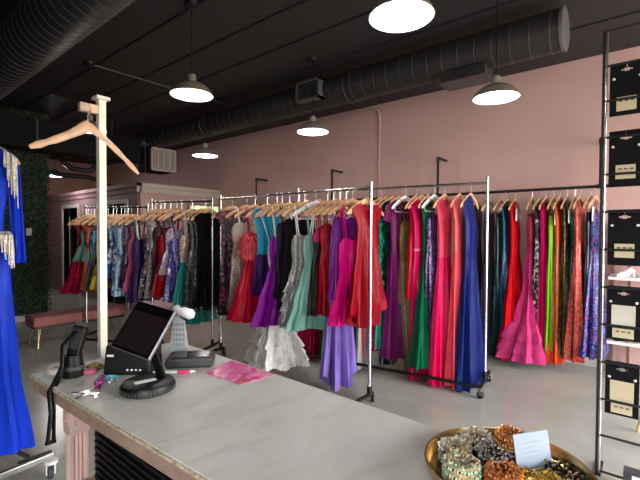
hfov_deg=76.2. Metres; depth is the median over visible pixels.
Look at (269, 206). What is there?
clothes hanger
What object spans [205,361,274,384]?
flyer
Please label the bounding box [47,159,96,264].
wall
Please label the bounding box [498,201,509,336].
gown
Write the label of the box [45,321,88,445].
scanner
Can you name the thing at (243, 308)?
gown
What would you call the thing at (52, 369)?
tape roll
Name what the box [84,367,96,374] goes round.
scrunchie
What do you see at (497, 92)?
pendant lamp
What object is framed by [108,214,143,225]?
clothes hanger
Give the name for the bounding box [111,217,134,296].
dress
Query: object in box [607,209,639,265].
box
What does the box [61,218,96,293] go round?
dress
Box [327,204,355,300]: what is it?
gown
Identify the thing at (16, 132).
duct
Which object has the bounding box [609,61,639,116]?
box
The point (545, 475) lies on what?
bracelet
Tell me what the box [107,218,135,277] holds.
dress
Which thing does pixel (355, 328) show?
gown
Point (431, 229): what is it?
gown
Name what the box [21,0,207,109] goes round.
trim
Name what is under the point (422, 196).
clothes hanger
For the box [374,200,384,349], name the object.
gown
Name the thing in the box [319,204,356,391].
gown
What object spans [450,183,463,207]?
clothes hanger
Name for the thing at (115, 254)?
dress
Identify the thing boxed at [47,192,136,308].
wall
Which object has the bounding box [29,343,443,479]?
countertop
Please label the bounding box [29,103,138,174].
clothes hanger
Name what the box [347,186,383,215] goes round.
clothes hanger
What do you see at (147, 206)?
rack
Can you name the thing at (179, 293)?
gown
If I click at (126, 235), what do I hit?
dress
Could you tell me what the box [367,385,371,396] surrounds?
socket
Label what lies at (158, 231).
dress
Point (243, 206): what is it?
clothes hanger
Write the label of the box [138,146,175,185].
return grille
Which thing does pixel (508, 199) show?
clothes hanger
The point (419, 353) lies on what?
gown
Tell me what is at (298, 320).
gown
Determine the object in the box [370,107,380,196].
conduit
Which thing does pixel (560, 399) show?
floor
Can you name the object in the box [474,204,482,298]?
gown
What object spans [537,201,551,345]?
gown
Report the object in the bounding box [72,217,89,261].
dress
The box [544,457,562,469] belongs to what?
beaded bracelet
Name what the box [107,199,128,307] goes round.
door
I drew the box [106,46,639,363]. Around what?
wall
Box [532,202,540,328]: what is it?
gown
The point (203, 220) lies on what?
gown
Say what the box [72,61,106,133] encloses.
pendant lamp
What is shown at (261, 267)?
dress
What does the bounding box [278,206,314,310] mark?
gown
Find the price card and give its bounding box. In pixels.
[513,430,551,468]
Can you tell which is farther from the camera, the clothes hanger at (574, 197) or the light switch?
the light switch
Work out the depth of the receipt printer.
1.55 m
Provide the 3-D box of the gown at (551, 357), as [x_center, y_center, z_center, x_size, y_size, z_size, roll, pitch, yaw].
[2.629,0.451,4.518,0.434,1.773,0.260,-1,1,-33]
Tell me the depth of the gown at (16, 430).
2.32 m
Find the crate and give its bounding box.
[94,430,172,479]
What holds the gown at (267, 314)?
hanging from the clothes hanger at (268, 210)
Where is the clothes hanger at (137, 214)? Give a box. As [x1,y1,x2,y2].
[118,206,139,224]
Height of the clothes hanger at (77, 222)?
0.256 m
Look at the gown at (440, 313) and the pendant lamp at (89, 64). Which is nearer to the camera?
the gown at (440, 313)
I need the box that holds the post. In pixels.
[78,94,109,358]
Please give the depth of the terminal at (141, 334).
1.46 m
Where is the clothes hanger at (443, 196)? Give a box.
[433,184,449,207]
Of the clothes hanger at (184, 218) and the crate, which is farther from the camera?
the clothes hanger at (184, 218)
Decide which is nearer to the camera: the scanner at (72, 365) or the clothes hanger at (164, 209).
the scanner at (72, 365)
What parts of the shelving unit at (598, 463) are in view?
post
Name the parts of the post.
arm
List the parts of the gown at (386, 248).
feather trim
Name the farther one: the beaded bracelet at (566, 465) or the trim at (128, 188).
the trim at (128, 188)
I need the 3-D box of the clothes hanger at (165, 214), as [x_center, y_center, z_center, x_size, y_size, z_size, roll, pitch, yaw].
[-1.788,-0.365,5.096,0.477,0.256,0.027,-1,2,-41]
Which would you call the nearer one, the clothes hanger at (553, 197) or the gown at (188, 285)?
the clothes hanger at (553, 197)
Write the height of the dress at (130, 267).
0.946 m
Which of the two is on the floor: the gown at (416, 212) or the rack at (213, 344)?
the rack at (213, 344)
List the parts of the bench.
leg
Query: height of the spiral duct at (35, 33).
0.480 m
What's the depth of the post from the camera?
1.93 m
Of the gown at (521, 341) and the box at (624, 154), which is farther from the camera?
the gown at (521, 341)
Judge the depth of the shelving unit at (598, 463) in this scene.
2.48 m
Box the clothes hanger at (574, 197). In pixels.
[570,189,576,208]
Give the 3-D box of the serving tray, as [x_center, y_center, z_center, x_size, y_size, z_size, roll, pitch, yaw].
[0.413,0.515,0.906,0.352,0.034,0.352,1,2,39]
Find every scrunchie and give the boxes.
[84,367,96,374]
[85,363,99,367]
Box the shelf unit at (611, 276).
[607,265,639,370]
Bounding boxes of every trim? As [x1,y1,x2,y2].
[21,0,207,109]
[47,183,141,201]
[50,0,309,121]
[73,10,639,162]
[95,11,370,120]
[113,0,519,133]
[137,183,219,197]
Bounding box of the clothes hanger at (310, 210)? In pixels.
[304,189,348,216]
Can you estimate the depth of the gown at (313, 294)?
3.76 m
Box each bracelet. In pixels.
[437,435,472,462]
[441,448,481,479]
[460,426,493,448]
[472,442,511,478]
[483,459,524,479]
[493,441,515,463]
[494,424,524,450]
[520,466,541,479]
[538,470,561,479]
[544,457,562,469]
[547,464,571,479]
[563,463,582,478]
[566,474,587,479]
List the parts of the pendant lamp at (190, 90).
lamp shade, cord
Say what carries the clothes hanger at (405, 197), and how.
hanging from the rack at (487, 376)
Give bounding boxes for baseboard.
[15,315,25,322]
[564,357,639,371]
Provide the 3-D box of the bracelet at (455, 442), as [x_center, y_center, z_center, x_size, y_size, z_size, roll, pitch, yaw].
[0.320,0.500,0.965,0.079,0.050,0.079,0,1,-6]
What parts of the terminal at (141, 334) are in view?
support arm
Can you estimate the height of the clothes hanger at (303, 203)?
0.256 m
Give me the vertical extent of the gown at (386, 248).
1.727 m
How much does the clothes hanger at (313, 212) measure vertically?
0.256 m
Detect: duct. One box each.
[0,0,135,99]
[0,113,139,163]
[47,169,111,186]
[54,154,95,172]
[132,5,569,149]
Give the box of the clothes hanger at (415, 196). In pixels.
[405,185,421,208]
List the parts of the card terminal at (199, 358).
glossy plate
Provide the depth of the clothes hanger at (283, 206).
4.10 m
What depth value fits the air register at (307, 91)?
4.97 m
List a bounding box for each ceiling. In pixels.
[0,0,639,164]
[48,182,217,195]
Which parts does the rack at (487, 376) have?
rail, rail, post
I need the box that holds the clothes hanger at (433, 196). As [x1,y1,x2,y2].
[422,184,438,211]
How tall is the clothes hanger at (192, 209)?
0.256 m
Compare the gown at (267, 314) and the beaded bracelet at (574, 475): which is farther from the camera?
the gown at (267, 314)
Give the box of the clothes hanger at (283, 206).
[267,192,309,217]
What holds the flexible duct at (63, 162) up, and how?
hanging from the ceiling at (213, 21)
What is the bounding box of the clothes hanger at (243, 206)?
[225,196,254,217]
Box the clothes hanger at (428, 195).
[418,184,432,207]
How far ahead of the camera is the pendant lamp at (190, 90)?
3.52 m
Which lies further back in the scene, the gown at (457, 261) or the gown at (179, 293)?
the gown at (179, 293)
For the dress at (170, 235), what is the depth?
5.01 m
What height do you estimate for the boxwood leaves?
3.408 m
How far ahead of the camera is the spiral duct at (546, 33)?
4.31 m
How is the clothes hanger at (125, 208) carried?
hanging from the rack at (147, 206)
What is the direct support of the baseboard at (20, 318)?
attached to the wall at (25, 180)
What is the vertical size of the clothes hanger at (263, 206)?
0.256 m
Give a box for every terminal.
[111,300,175,398]
[165,350,214,368]
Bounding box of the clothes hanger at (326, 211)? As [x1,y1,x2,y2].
[322,191,354,214]
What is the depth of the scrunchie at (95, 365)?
1.61 m
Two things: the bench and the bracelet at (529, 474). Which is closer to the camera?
the bracelet at (529, 474)
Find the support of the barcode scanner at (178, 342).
on the countertop
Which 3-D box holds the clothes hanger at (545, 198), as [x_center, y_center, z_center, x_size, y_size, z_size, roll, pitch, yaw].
[2.537,-0.459,4.587,0.027,0.256,0.477,1,2,43]
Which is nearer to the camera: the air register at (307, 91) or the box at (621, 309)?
the box at (621, 309)
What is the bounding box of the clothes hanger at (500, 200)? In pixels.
[493,193,503,210]
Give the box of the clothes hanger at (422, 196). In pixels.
[408,187,424,208]
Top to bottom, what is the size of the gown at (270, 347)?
1.576 m
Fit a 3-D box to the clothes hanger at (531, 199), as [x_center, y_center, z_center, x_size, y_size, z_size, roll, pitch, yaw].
[2.429,-0.461,4.676,0.027,0.256,0.477,1,2,39]
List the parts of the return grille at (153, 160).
hanger rod, grille frame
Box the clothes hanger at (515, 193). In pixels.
[508,193,519,211]
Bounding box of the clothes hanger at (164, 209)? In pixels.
[145,201,182,220]
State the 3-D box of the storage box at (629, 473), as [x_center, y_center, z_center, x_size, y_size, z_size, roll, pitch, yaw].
[1.829,1.379,2.358,0.120,0.080,0.072,1,2,39]
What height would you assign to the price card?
0.075 m
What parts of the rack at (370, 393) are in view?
post, rail, post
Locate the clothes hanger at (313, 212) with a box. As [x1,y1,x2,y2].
[310,189,353,216]
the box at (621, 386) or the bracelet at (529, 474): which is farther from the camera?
the box at (621, 386)
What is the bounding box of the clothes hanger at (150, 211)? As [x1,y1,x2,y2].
[136,201,157,220]
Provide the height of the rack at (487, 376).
2.019 m
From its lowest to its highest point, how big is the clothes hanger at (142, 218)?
0.256 m
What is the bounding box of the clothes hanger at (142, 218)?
[141,201,179,220]
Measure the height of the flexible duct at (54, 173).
0.395 m
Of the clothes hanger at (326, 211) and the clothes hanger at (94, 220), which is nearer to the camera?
the clothes hanger at (326, 211)
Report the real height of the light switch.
0.120 m
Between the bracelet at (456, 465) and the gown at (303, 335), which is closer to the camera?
the bracelet at (456, 465)
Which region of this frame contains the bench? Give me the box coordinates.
[25,303,124,348]
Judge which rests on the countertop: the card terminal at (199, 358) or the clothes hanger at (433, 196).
the card terminal at (199, 358)
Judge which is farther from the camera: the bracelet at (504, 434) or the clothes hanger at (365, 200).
the clothes hanger at (365, 200)
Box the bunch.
[71,386,100,398]
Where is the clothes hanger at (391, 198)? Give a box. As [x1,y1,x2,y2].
[379,186,395,207]
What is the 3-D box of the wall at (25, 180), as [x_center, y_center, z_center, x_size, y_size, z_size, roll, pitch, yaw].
[-5.989,-0.374,5.447,0.180,3.460,4.020,1,2,39]
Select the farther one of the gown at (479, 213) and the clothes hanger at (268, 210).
the gown at (479, 213)
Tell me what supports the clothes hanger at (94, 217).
hanging from the rack at (147, 206)
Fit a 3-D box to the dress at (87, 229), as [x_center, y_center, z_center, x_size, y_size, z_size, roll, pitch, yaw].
[-2.954,0.185,5.399,0.479,0.963,0.214,0,1,-31]
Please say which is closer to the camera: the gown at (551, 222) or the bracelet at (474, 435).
the bracelet at (474, 435)
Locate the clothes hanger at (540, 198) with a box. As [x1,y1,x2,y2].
[532,188,542,209]
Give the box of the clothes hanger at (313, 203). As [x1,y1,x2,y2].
[292,190,336,219]
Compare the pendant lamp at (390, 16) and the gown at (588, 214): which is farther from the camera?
the gown at (588, 214)
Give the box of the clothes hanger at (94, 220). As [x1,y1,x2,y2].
[88,206,109,224]
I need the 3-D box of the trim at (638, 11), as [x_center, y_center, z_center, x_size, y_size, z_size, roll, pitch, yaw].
[-0.856,-2.099,6.622,16.200,0.012,0.024,1,2,39]
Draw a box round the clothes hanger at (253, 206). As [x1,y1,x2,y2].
[234,195,258,217]
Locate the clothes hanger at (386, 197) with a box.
[377,187,388,205]
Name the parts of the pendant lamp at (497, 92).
bulb, lamp shade, cord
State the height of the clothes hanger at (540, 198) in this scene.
0.256 m
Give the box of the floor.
[0,288,639,479]
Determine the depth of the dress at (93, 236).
5.28 m
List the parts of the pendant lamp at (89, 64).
lamp shade, cord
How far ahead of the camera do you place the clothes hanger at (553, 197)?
4.48 m
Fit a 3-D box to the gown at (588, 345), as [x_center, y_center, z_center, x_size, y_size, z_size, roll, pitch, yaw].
[2.908,0.391,4.297,0.260,1.648,0.462,1,1,35]
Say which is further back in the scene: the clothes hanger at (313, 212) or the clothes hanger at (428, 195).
the clothes hanger at (428, 195)
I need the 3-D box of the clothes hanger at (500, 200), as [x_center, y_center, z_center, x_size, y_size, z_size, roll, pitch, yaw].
[2.168,-0.467,4.890,0.027,0.256,0.477,1,2,41]
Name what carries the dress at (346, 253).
hanging from the clothes hanger at (350, 201)
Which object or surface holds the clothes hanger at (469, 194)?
hanging from the rack at (487, 376)
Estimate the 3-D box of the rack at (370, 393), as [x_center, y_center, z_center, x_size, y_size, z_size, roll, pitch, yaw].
[-0.478,0.446,4.098,2.187,1.930,0.493,1,2,39]
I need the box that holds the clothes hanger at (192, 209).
[173,200,195,220]
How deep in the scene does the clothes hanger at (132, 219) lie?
5.13 m
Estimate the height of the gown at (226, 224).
1.227 m
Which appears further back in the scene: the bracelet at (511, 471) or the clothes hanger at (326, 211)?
the clothes hanger at (326, 211)
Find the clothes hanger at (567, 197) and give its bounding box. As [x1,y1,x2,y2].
[560,187,569,208]
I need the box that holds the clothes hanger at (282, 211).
[276,191,320,216]
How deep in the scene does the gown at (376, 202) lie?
4.32 m
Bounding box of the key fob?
[94,374,118,386]
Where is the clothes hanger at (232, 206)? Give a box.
[211,199,251,218]
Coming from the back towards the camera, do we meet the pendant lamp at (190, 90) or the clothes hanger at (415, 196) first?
the clothes hanger at (415, 196)
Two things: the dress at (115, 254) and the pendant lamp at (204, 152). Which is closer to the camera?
the dress at (115, 254)
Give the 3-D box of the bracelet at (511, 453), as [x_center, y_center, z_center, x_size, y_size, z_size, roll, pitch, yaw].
[0.456,0.505,0.980,0.076,0.041,0.076,1,2,39]
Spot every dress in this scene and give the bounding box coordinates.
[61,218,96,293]
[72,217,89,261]
[76,217,82,279]
[78,218,111,290]
[85,217,111,289]
[89,242,111,289]
[107,217,110,283]
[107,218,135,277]
[111,217,132,283]
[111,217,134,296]
[118,217,140,287]
[122,217,145,291]
[127,217,160,302]
[138,212,149,299]
[144,213,176,298]
[149,212,172,289]
[151,212,179,297]
[158,212,187,274]
[163,212,188,302]
[251,208,280,295]
[328,203,359,327]
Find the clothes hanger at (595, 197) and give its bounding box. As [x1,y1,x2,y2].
[588,189,599,207]
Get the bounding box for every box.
[605,360,639,419]
[606,285,639,342]
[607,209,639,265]
[608,128,639,187]
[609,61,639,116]
[623,465,639,479]
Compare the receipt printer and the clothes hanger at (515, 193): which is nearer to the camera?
the receipt printer
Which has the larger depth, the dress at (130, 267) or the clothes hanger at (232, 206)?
the dress at (130, 267)
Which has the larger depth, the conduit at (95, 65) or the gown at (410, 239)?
the conduit at (95, 65)
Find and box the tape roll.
[47,363,59,374]
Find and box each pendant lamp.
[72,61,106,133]
[169,0,213,101]
[192,143,217,157]
[297,57,328,135]
[368,0,434,32]
[472,0,520,104]
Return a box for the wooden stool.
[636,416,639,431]
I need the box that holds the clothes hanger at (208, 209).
[191,200,216,219]
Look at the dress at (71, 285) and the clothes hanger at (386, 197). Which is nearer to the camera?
the clothes hanger at (386, 197)
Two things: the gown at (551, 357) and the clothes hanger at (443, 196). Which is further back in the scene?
the gown at (551, 357)
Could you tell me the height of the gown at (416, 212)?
1.818 m
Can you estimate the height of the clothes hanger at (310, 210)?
0.256 m
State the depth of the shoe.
4.04 m
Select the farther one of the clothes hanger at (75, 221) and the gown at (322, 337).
the clothes hanger at (75, 221)
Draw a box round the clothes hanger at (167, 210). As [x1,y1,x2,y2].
[151,201,182,220]
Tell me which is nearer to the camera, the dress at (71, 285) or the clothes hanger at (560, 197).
the clothes hanger at (560, 197)
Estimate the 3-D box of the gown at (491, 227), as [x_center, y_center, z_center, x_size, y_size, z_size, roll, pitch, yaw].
[2.052,0.443,4.996,0.209,1.788,0.384,1,2,42]
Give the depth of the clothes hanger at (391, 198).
4.27 m
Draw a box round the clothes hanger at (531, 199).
[526,191,534,209]
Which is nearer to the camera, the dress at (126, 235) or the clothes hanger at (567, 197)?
the clothes hanger at (567, 197)
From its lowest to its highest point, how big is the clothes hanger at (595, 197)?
0.256 m
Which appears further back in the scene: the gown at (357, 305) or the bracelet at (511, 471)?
the gown at (357, 305)
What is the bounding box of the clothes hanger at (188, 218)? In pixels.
[186,200,210,220]
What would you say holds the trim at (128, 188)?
attached to the wall at (54, 223)
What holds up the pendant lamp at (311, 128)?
hanging from the ceiling at (213, 21)
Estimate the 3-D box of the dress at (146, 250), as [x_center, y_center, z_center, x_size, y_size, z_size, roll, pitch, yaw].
[-2.091,0.190,5.196,0.437,1.079,0.193,-1,2,-40]
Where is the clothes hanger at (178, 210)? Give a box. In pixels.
[162,200,189,220]
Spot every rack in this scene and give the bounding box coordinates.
[0,449,57,479]
[85,203,149,341]
[151,198,218,349]
[213,181,374,401]
[297,177,491,398]
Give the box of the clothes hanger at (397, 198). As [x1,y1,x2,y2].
[385,186,405,208]
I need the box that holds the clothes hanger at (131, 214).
[112,206,144,224]
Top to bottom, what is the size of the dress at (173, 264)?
1.110 m
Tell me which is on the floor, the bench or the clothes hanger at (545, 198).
the bench
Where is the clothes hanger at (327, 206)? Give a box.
[315,188,351,215]
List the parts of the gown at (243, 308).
feather trim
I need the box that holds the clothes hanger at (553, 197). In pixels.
[547,187,555,208]
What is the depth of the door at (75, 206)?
9.96 m
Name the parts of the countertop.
fluted leg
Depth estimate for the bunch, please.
1.37 m
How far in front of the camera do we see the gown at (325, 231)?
3.72 m
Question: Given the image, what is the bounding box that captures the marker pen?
[153,370,194,373]
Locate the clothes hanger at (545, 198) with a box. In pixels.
[538,197,548,208]
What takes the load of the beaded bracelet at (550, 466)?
on the serving tray
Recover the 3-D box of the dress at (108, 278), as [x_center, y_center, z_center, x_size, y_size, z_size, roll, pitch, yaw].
[-2.657,0.132,5.339,0.189,0.858,0.358,1,1,34]
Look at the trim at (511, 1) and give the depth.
4.50 m
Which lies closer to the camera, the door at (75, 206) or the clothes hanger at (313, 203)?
the clothes hanger at (313, 203)
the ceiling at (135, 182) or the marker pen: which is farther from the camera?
the ceiling at (135, 182)
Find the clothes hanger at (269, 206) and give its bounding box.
[254,193,294,216]
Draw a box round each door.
[61,204,79,295]
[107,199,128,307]
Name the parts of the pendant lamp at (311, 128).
lamp shade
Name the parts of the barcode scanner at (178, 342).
stand panel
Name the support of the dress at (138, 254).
hanging from the clothes hanger at (132, 219)
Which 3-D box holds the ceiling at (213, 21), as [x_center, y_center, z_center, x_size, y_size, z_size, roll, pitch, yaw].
[-2.550,-2.130,4.558,16.600,0.120,7.460,1,2,39]
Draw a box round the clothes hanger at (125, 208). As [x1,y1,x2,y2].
[107,208,142,225]
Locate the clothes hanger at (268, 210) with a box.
[259,195,302,217]
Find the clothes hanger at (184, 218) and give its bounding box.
[183,202,202,220]
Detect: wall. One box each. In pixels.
[0,105,47,315]
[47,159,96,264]
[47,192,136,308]
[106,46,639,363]
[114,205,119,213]
[137,192,217,307]
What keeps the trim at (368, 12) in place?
attached to the ceiling at (213, 21)
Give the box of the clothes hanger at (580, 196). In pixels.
[573,186,583,208]
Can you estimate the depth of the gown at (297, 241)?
3.95 m
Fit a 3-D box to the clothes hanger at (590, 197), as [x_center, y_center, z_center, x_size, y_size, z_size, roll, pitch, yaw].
[2.869,-0.451,4.315,0.477,0.256,0.027,-1,2,-43]
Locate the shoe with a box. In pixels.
[615,267,634,276]
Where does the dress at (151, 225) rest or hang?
hanging from the clothes hanger at (142, 218)
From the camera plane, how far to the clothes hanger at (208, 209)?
4.93 m
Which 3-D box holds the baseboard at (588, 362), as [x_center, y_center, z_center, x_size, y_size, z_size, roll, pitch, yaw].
[1.851,1.336,5.558,10.550,0.110,0.018,1,2,39]
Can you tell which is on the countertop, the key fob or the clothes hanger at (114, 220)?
the key fob
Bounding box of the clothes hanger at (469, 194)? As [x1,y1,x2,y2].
[460,186,478,209]
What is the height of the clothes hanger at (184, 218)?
0.256 m
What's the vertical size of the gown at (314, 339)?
1.819 m
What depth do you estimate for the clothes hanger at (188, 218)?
4.93 m
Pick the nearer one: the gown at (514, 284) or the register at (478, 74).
the register at (478, 74)
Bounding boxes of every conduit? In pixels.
[95,65,222,103]
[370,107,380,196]
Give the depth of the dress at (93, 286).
5.24 m
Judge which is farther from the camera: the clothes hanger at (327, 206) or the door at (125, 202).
the door at (125, 202)
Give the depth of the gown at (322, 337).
4.65 m
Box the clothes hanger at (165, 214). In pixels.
[157,203,187,220]
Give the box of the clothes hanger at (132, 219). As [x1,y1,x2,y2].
[124,208,144,224]
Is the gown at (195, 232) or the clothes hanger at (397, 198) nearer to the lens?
the clothes hanger at (397, 198)
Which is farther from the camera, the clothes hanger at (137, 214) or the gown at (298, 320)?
the clothes hanger at (137, 214)
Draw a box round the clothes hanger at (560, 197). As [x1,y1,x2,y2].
[553,187,562,208]
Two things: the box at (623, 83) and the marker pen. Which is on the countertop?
the marker pen
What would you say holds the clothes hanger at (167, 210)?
hanging from the rack at (213, 344)
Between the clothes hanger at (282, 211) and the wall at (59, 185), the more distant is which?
the wall at (59, 185)
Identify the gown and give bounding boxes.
[0,147,34,456]
[170,212,217,325]
[184,213,210,311]
[189,213,217,311]
[194,213,218,307]
[215,210,248,315]
[226,208,259,322]
[227,209,256,310]
[243,212,309,371]
[250,207,291,327]
[273,206,298,298]
[277,205,314,327]
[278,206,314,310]
[285,205,325,331]
[296,212,308,352]
[307,205,337,316]
[307,217,326,360]
[317,204,344,316]
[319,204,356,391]
[319,212,340,362]
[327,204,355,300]
[345,203,387,358]
[349,214,356,342]
[355,328,378,369]
[372,201,379,351]
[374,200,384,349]
[379,201,395,365]
[380,200,408,361]
[396,199,410,371]
[405,200,417,299]
[407,200,427,380]
[408,199,435,371]
[424,199,436,330]
[427,199,452,387]
[444,198,463,389]
[454,195,486,392]
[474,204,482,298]
[480,204,494,351]
[490,202,501,358]
[495,201,545,365]
[496,200,522,360]
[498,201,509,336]
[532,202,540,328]
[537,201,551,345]
[544,200,554,351]
[545,201,571,365]
[557,200,572,357]
[563,200,587,363]
[564,200,577,357]
[579,199,609,359]
[582,195,595,320]
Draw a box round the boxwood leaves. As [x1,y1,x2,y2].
[0,107,51,316]
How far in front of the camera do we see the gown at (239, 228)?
4.52 m
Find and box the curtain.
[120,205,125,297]
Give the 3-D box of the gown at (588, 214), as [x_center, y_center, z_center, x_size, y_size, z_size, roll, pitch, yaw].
[2.876,0.328,4.321,0.351,1.614,0.219,0,1,-23]
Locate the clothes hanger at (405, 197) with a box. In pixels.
[391,188,410,212]
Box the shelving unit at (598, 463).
[595,22,639,478]
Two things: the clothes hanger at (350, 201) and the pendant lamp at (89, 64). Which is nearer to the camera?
the clothes hanger at (350, 201)
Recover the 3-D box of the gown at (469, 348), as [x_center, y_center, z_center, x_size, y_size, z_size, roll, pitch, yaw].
[1.452,0.488,3.947,0.226,1.841,0.534,1,2,41]
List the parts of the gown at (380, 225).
feather trim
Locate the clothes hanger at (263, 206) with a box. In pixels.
[245,194,287,217]
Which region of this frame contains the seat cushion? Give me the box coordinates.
[25,303,124,327]
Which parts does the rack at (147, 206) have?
post, rail, rail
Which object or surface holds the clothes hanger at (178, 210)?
hanging from the rack at (213, 344)
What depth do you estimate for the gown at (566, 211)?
4.38 m
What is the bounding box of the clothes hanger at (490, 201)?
[481,194,494,211]
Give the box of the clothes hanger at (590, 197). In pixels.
[583,185,596,209]
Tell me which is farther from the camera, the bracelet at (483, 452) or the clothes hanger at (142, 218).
the clothes hanger at (142, 218)
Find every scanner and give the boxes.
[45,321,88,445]
[169,305,194,352]
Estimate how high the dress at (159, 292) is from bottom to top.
1.055 m
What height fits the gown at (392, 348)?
1.653 m
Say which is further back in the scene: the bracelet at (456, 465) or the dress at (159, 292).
the dress at (159, 292)
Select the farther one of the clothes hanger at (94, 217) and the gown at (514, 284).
the clothes hanger at (94, 217)
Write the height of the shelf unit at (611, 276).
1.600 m
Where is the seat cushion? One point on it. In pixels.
(58, 318)
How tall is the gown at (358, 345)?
1.821 m
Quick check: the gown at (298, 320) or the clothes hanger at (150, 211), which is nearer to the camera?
the gown at (298, 320)
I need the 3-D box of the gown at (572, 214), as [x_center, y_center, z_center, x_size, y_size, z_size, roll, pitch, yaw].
[2.754,0.383,4.410,0.188,1.726,0.378,1,2,40]
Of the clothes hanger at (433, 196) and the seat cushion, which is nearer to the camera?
the clothes hanger at (433, 196)
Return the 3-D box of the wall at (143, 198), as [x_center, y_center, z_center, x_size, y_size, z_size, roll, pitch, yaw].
[-2.812,0.141,8.256,0.120,2.340,1.740,1,2,39]
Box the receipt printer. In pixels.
[104,342,161,374]
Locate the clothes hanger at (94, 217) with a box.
[81,215,96,224]
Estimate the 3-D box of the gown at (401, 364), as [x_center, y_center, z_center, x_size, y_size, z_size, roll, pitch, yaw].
[0.949,0.488,4.313,0.201,1.820,0.358,1,2,45]
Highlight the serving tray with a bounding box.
[424,426,597,479]
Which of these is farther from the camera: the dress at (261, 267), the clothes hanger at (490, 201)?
the clothes hanger at (490, 201)
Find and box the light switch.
[26,228,31,234]
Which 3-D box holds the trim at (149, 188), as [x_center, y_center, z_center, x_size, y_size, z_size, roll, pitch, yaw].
[-2.755,-0.976,8.145,0.070,0.160,1.810,1,2,39]
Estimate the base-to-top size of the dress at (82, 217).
0.960 m
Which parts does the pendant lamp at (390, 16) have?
bulb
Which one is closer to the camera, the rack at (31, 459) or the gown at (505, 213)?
the rack at (31, 459)
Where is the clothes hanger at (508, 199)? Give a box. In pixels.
[499,193,510,210]
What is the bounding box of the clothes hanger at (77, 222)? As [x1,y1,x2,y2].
[74,206,94,224]
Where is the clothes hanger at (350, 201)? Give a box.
[328,187,364,214]
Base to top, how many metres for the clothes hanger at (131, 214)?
0.256 m
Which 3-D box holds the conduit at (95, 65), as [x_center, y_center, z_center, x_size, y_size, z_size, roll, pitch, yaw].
[-2.090,-2.076,5.514,0.024,0.024,1.880,1,2,39]
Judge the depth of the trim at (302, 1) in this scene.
4.31 m
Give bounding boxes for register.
[295,76,324,104]
[438,62,492,91]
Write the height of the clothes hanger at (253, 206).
0.256 m
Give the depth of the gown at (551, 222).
4.45 m
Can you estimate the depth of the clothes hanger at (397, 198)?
4.25 m
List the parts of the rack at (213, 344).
post, rail, post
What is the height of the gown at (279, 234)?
0.938 m
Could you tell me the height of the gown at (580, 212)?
1.716 m
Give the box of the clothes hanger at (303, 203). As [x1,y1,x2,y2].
[281,191,323,216]
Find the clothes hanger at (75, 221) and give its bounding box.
[70,206,91,224]

